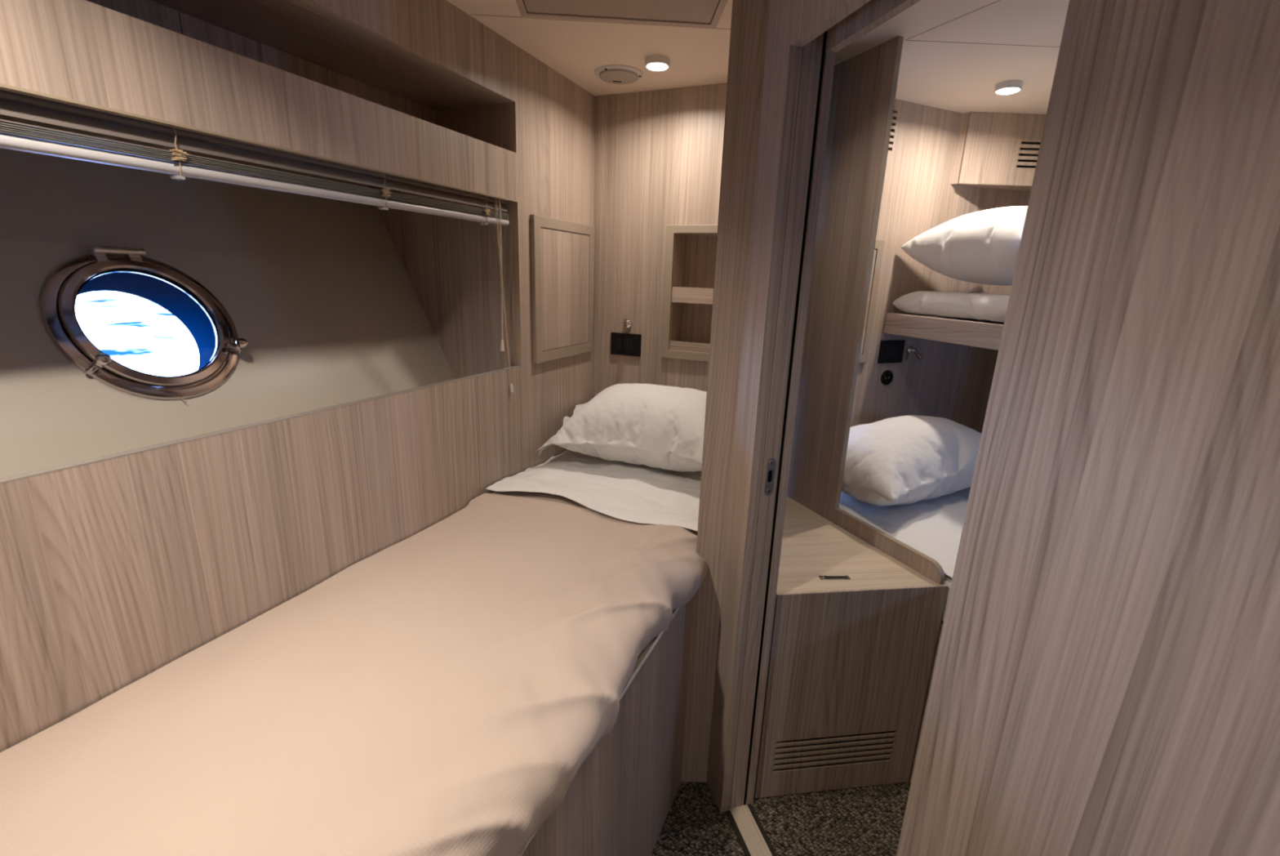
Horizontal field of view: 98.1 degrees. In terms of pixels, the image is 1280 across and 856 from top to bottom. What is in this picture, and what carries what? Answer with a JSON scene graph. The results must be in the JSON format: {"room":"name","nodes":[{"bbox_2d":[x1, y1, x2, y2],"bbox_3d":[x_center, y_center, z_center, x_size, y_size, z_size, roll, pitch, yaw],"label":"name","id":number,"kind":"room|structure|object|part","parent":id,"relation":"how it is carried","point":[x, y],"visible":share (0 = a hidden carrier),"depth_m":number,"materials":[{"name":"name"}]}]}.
{"room":"boat cabin","nodes":[
{"label":"boat cabin","id":0,"kind":"room"},
{"bbox_2d":[0,0,595,751],"bbox_3d":[-1.423,0.128,0.541,0.929,2.119,4.175,8,16,22],"label":"wall","id":1,"kind":"structure","parent":0,"point":[116,567],"depth_m":1.19,"materials":[{"name":"brown wood"}]},
{"bbox_2d":[40,244,247,402],"bbox_3d":[-1.058,-0.209,1.186,0.252,0.337,0.331,8,16,22],"label":"porthole","id":2,"kind":"object","parent":1,"relation":"attached to","point":[213,330],"visible":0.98,"depth_m":1.17,"materials":[{"name":"silver metal"}]},
{"bbox_3d":[-1.014,-0.124,1.045,0.042,0.034,0.023,8,16,22],"label":"clamp knob","id":3,"kind":"part","parent":2,"relation":"part of","materials":[{"name":"silver metal"}]},
{"bbox_3d":[-1.024,-0.216,1.165,0.114,0.212,0.238,8,16,22],"label":"pane","id":4,"kind":"part","parent":2,"relation":"part of","materials":[{"name":"clear glass"}]},
{"bbox_3d":[-0.923,-0.191,1.277,0.042,0.034,0.023,8,16,22],"label":"clamp knob","id":5,"kind":"part","parent":2,"relation":"part of","materials":[{"name":"silver metal"}]},
{"bbox_2d":[0,89,513,422],"bbox_3d":[-0.830,-0.164,0.758,0.058,0.793,2.166,8,16,22],"label":"blind","id":6,"kind":"object","parent":1,"relation":"attached to","point":[8,108],"visible":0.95,"depth_m":0.93,"materials":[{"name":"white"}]},
{"bbox_3d":[-0.736,-0.460,0.877,0.006,0.119,0.008,1,15,-4],"label":"ladder cord","id":7,"kind":"part","parent":6,"relation":"part of","materials":[{"name":"beige fabric"}]},
{"bbox_3d":[-0.833,-0.368,0.707,0.025,0.017,2.166,8,16,22],"label":"rail","id":8,"kind":"part","parent":6,"relation":"part of","materials":[{"name":"grey metal"}]},
{"bbox_3d":[-0.573,-0.554,1.242,0.006,0.119,0.008,1,15,-4],"label":"ladder cord","id":9,"kind":"part","parent":6,"relation":"part of","materials":[{"name":"beige fabric"}]},
{"bbox_3d":[-0.411,-0.410,1.668,0.027,0.570,0.021,8,16,22],"label":"pull cord","id":10,"kind":"part","parent":6,"relation":"part of","materials":[{"name":"beige fabric"}]},
{"bbox_3d":[-0.410,-0.410,1.669,0.025,0.570,0.018,8,16,22],"label":"pull cord","id":11,"kind":"part","parent":6,"relation":"part of","materials":[{"name":"beige fabric"}]},
{"bbox_3d":[-0.409,-0.410,1.669,0.030,0.570,0.006,1,15,-5],"label":"pull cord","id":12,"kind":"part","parent":6,"relation":"part of","materials":[{"name":"beige fabric"}]},
{"bbox_2d":[85,0,435,124],"bbox_3d":[-1.081,-0.654,0.729,0.012,0.158,2.240,8,16,22],"label":"shelf","id":13,"kind":"object","parent":1,"relation":"attached to","point":[155,12],"depth_m":1.23,"materials":[{"name":"brown wood"}]},
{"bbox_3d":[-1.226,-0.111,0.933,0.842,1.587,2.272,8,16,22],"label":"recess panel","id":14,"kind":"part","parent":1,"relation":"part of","materials":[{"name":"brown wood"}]},
{"bbox_2d":[529,214,594,364],"bbox_3d":[-0.264,-0.483,1.962,0.016,0.466,0.398,8,16,22],"label":"upper cabinet","id":15,"kind":"object","parent":1,"relation":"attached to","point":[562,251],"visible":1,"depth_m":1.93,"materials":[{"name":"beige paint"}]},
{"bbox_3d":[-0.263,-0.485,1.964,0.010,0.391,0.325,8,16,22],"label":"door","id":16,"kind":"part","parent":15,"relation":"part of","materials":[{"name":"brown wood"}]},
{"bbox_2d":[591,83,727,398],"bbox_3d":[0.129,-0.183,2.126,0.735,1.987,0.016,8,16,22],"label":"wall","id":17,"kind":"structure","parent":0,"point":[658,153],"depth_m":2.01,"materials":[{"name":"brown wood"}]},
{"bbox_2d":[610,332,641,356],"bbox_3d":[-0.055,-0.324,2.155,0.126,0.085,0.013,8,16,22],"label":"switch plate","id":18,"kind":"object","parent":17,"relation":"attached to","point":[621,344],"visible":1,"depth_m":2.15,"materials":[{"name":"black plastic"}]},
{"bbox_2d":[622,318,632,328],"bbox_3d":[-0.054,-0.395,2.107,0.036,0.042,0.072,5,16,13],"label":"reading lamp","id":19,"kind":"object","parent":17,"relation":"attached to","point":[628,323],"visible":1,"depth_m":2.12,"materials":[{"name":"silver metal"}]},
{"bbox_2d":[661,224,717,361],"bbox_3d":[0.294,-0.483,2.025,0.392,0.473,0.136,8,16,22],"label":"wall niche","id":20,"kind":"object","parent":17,"relation":"attached to","point":[691,249],"visible":0.45,"depth_m":2.07,"materials":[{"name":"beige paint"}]},
{"bbox_2d":[669,340,710,352],"bbox_3d":[0.269,-0.289,2.030,0.336,0.032,0.014,8,16,22],"label":"shelf","id":21,"kind":"object","parent":20,"relation":"attached to","point":[674,346],"depth_m":2.06,"materials":[{"name":"brown wood"}]},
{"bbox_2d":[671,286,713,304],"bbox_3d":[0.295,-0.480,2.027,0.336,0.055,0.116,8,16,22],"label":"shelf","id":22,"kind":"object","parent":20,"relation":"attached to","point":[680,295],"depth_m":2.01,"materials":[{"name":"brown wood"}]},
{"bbox_2d":[446,0,1069,114],"bbox_3d":[0.217,-0.796,0.514,3.800,0.051,5.950,8,16,22],"label":"ceiling","id":23,"kind":"structure","parent":0,"point":[955,54],"depth_m":1.52,"materials":[{"name":"beige paint"}]},
{"bbox_2d":[594,64,643,84],"bbox_3d":[-0.067,-1.111,1.757,0.154,0.018,0.154,8,16,22],"label":"ceiling speaker","id":24,"kind":"object","parent":23,"relation":"attached to","point":[620,74],"visible":1,"depth_m":1.73,"materials":[{"name":"grey plastic"}]},
{"bbox_2d":[599,68,638,84],"bbox_3d":[-0.067,-1.108,1.758,0.124,0.011,0.124,8,16,22],"label":"grille","id":25,"kind":"object","parent":24,"relation":"attached to","point":[613,76],"depth_m":1.73,"materials":[{"name":"beige plastic"}]},
{"bbox_2d":[515,0,728,28],"bbox_3d":[-0.038,-0.944,1.140,0.481,0.012,0.481,1,15,-3],"label":"ceiling hatch","id":26,"kind":"object","parent":23,"relation":"attached to","point":[690,13],"visible":1,"depth_m":1.32,"materials":[{"name":"beige"}]},
{"bbox_2d":[644,54,669,71],"bbox_3d":[0.051,-1.069,1.634,0.071,0.024,0.071,8,16,22],"label":"recessed light","id":27,"kind":"object","parent":23,"relation":"in","point":[654,62],"visible":1,"depth_m":1.61,"materials":[{"name":"white plastic"}]},
{"bbox_2d":[995,80,1022,94],"bbox_3d":[1.150,-1.059,1.734,0.071,0.024,0.071,8,16,22],"label":"recessed light","id":28,"kind":"object","parent":23,"relation":"in","point":[1006,87],"visible":1,"depth_m":1.71,"materials":[{"name":"white plastic"}]},
{"bbox_2d":[681,0,835,811],"bbox_3d":[0.383,-0.028,1.590,0.201,1.987,0.806,8,16,22],"label":"wall partition","id":29,"kind":"structure","parent":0,"point":[778,99],"depth_m":1.22,"materials":[{"name":"brown wood"}]},
{"bbox_2d":[764,457,775,494],"bbox_3d":[0.291,0.109,1.244,0.020,0.087,0.003,-2,16,-16],"label":"strike plate","id":30,"kind":"object","parent":29,"relation":"attached to","point":[771,461],"visible":1,"depth_m":1.25,"materials":[{"name":"silver metal"}]},
{"bbox_2d":[790,0,920,52],"bbox_3d":[0.423,-0.697,0.652,0.096,0.200,0.750,-2,16,-15],"label":"trim","id":31,"kind":"structure","parent":29,"relation":"attached to","point":[847,21],"depth_m":0.94,"materials":[{"name":"brown wood"}]},
{"bbox_2d":[650,648,911,855],"bbox_3d":[0.195,1.174,1.031,3.700,0.050,5.950,8,16,22],"label":"floor","id":32,"kind":"structure","parent":0,"point":[860,820],"depth_m":1.46,"materials":[{"name":"carpet"}]},
{"bbox_2d":[521,595,693,855],"bbox_3d":[-0.473,0.807,0.993,0.702,0.635,2.922,8,16,22],"label":"base","id":33,"kind":"object","parent":32,"relation":"on","point":[619,801],"visible":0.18,"depth_m":1.15,"materials":[{"name":"brown wood"}]},
{"bbox_2d":[520,491,679,855],"bbox_3d":[-0.453,0.487,0.913,0.706,0.094,2.901,8,16,22],"label":"mattress","id":34,"kind":"object","parent":33,"relation":"on","point":[675,611],"visible":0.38,"depth_m":1.09,"materials":[{"name":"white fabric"}]},
{"bbox_2d":[0,490,707,855],"bbox_3d":[-0.565,0.522,0.617,0.731,0.121,2.280,8,16,22],"label":"bedspread","id":35,"kind":"object","parent":34,"relation":"on","point":[443,691],"visible":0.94,"depth_m":0.83,"materials":[{"name":"beige fabric"}]},
{"bbox_2d":[485,448,701,531],"bbox_3d":[-0.029,0.153,1.853,0.690,0.042,0.709,8,16,22],"label":"sheet","id":36,"kind":"object","parent":34,"relation":"on","point":[620,490],"visible":0.69,"depth_m":1.71,"materials":[{"name":"white fabric"}]},
{"bbox_2d":[535,382,706,471],"bbox_3d":[0.015,-0.019,1.906,0.667,0.256,0.427,8,16,22],"label":"pillow","id":37,"kind":"object","parent":36,"relation":"on","point":[649,424],"visible":0.83,"depth_m":1.77,"materials":[{"name":"white fabric"}]},
{"bbox_2d":[754,496,947,797],"bbox_3d":[0.507,0.623,1.777,0.459,0.634,0.637,0,15,-8],"label":"locker","id":38,"kind":"object","parent":32,"relation":"on","point":[855,629],"visible":0.99,"depth_m":1.47,"materials":[{"name":"brown wood"}]},
{"bbox_3d":[0.506,0.389,1.445,0.080,0.003,0.020,1,15,-5],"label":"flush pull","id":39,"kind":"part","parent":38,"relation":"part of","materials":[{"name":"black"}]},
{"bbox_3d":[0.516,0.330,1.700,0.459,0.018,0.630,0,15,-8],"label":"lid","id":40,"kind":"part","parent":38,"relation":"part of","materials":[{"name":"brown wood"}]},
{"bbox_2d":[908,620,943,782],"bbox_3d":[1.236,0.574,2.277,1.029,0.520,2.066,15,20,40],"label":"base","id":41,"kind":"object","parent":32,"relation":"on","point":[941,621],"visible":0.02,"depth_m":1.52,"materials":[{"name":"brown wood"}]},
{"bbox_2d":[941,486,970,621],"bbox_3d":[1.249,0.266,2.190,1.024,0.120,2.052,15,20,40],"label":"mattress","id":42,"kind":"object","parent":41,"relation":"on","point":[948,580],"visible":0.02,"depth_m":1.44,"materials":[{"name":"white fabric"}]},
{"bbox_2d":[839,488,969,577],"bbox_3d":[1.028,0.318,1.669,0.620,0.027,1.019,-5,17,-23],"label":"sheet","id":43,"kind":"object","parent":42,"relation":"on","point":[933,526],"visible":0.19,"depth_m":1.73,"materials":[{"name":"white fabric"}]},
{"bbox_2d":[841,414,981,506],"bbox_3d":[0.942,0.093,1.947,0.709,0.259,0.442,-6,17,-28],"label":"pillow","id":44,"kind":"object","parent":43,"relation":"on","point":[908,459],"visible":0.78,"depth_m":1.78,"materials":[{"name":"white fabric"}]},
{"bbox_2d":[770,35,945,644],"bbox_3d":[0.660,-0.031,1.636,0.017,1.987,0.672,-5,17,-23],"label":"wall","id":45,"kind":"structure","parent":0,"point":[864,85],"depth_m":1.66,"materials":[{"name":"brown wood"}]},
{"bbox_2d":[849,98,986,426],"bbox_3d":[0.911,-0.178,2.206,0.933,1.987,0.016,-5,17,-23],"label":"wall","id":46,"kind":"structure","parent":0,"point":[918,196],"depth_m":2.12,"materials":[{"name":"brown wood"}]},
{"bbox_2d":[858,239,884,362],"bbox_3d":[0.710,-0.456,2.017,0.379,0.448,0.015,-5,17,-23],"label":"upper cabinet","id":47,"kind":"object","parent":46,"relation":"attached to","point":[879,244],"visible":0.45,"depth_m":2.08,"materials":[{"name":"beige paint"}]},
{"bbox_3d":[0.711,-0.456,2.019,0.312,0.380,0.012,-5,17,-23],"label":"door","id":48,"kind":"part","parent":47,"relation":"part of","materials":[{"name":"brown wood"}]},
{"bbox_2d":[880,369,893,385],"bbox_3d":[0.988,-0.201,2.221,0.060,0.060,0.009,-5,17,-23],"label":"wall socket","id":49,"kind":"object","parent":46,"relation":"attached to","point":[886,377],"visible":1,"depth_m":2.22,"materials":[{"name":"black plastic"}]},
{"bbox_2d":[877,339,905,363],"bbox_3d":[0.993,-0.301,2.192,0.122,0.090,0.013,-5,17,-23],"label":"switch plate","id":50,"kind":"object","parent":46,"relation":"attached to","point":[891,350],"visible":1,"depth_m":2.18,"materials":[{"name":"black plastic"}]},
{"bbox_2d":[906,345,923,359],"bbox_3d":[1.096,-0.298,2.210,0.032,0.054,0.065,-5,17,-23],"label":"reading lamp","id":51,"kind":"object","parent":46,"relation":"attached to","point":[910,348],"visible":1,"depth_m":2.21,"materials":[{"name":"silver metal"}]},
{"bbox_2d":[945,189,1031,433],"bbox_3d":[2.134,-0.213,2.487,1.600,1.987,0.016,0,15,-7],"label":"wall","id":52,"kind":"structure","parent":0,"point":[975,366],"depth_m":2.39,"materials":[{"name":"brown wood"}]},
{"bbox_2d":[883,312,1004,350],"bbox_3d":[1.409,-0.354,2.013,0.915,0.076,1.736,13,19,35],"label":"bunk","id":53,"kind":"object","parent":52,"relation":"attached to","point":[971,333],"visible":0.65,"depth_m":1.86,"materials":[{"name":"brown wood"}]},
{"bbox_2d":[924,315,1004,324],"bbox_3d":[1.424,-0.356,2.010,0.896,0.050,1.714,13,19,35],"label":"mattress","id":54,"kind":"object","parent":53,"relation":"on","point":[941,317],"visible":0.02,"depth_m":2.04,"materials":[{"name":"white fabric"}]},
{"bbox_2d":[892,291,1009,322],"bbox_3d":[1.212,-0.425,1.935,0.368,0.093,0.512,-3,16,-16],"label":"pillow","id":55,"kind":"object","parent":54,"relation":"on","point":[971,304],"visible":0.65,"depth_m":1.87,"materials":[{"name":"white fabric"}]},
{"bbox_2d":[900,205,1027,284],"bbox_3d":[1.224,-0.612,1.881,0.400,0.250,0.509,-2,16,-15],"label":"pillow","id":56,"kind":"object","parent":55,"relation":"on","point":[981,246],"visible":0.6,"depth_m":1.83,"materials":[{"name":"white fabric"}]},
{"bbox_2d":[951,111,1046,191],"bbox_3d":[1.580,-1.029,2.092,0.797,0.240,0.176,0,15,-7],"label":"upper cabinet","id":57,"kind":"object","parent":52,"relation":"attached to","point":[995,150],"visible":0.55,"depth_m":2.05,"materials":[{"name":"brown wood"}]},
{"bbox_2d":[896,0,1279,855],"bbox_3d":[0.731,0.499,-0.298,0.090,1.987,2.200,-2,16,-15],"label":"wall","id":58,"kind":"structure","parent":0,"point":[1105,681],"depth_m":0.50,"materials":[{"name":"brown wood"}]},
{"bbox_2d":[726,803,777,855],"bbox_3d":[0.384,1.139,1.079,0.051,0.006,0.900,-2,16,-15],"label":"trim","id":59,"kind":"structure","parent":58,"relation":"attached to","point":[753,837],"depth_m":1.43,"materials":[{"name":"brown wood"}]},
{"label":"outside","id":60,"kind":"structure","parent":0,"visible":0},
{"bbox_2d":[75,290,199,376],"bbox_3d":[-37.659,-3.673,15.835,78.050,0.001,120.000,8,16,22],"label":"sky","id":61,"kind":"structure","parent":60,"point":[136,332],"depth_m":14.51,"materials":[{"name":"liquid"}]}
]}

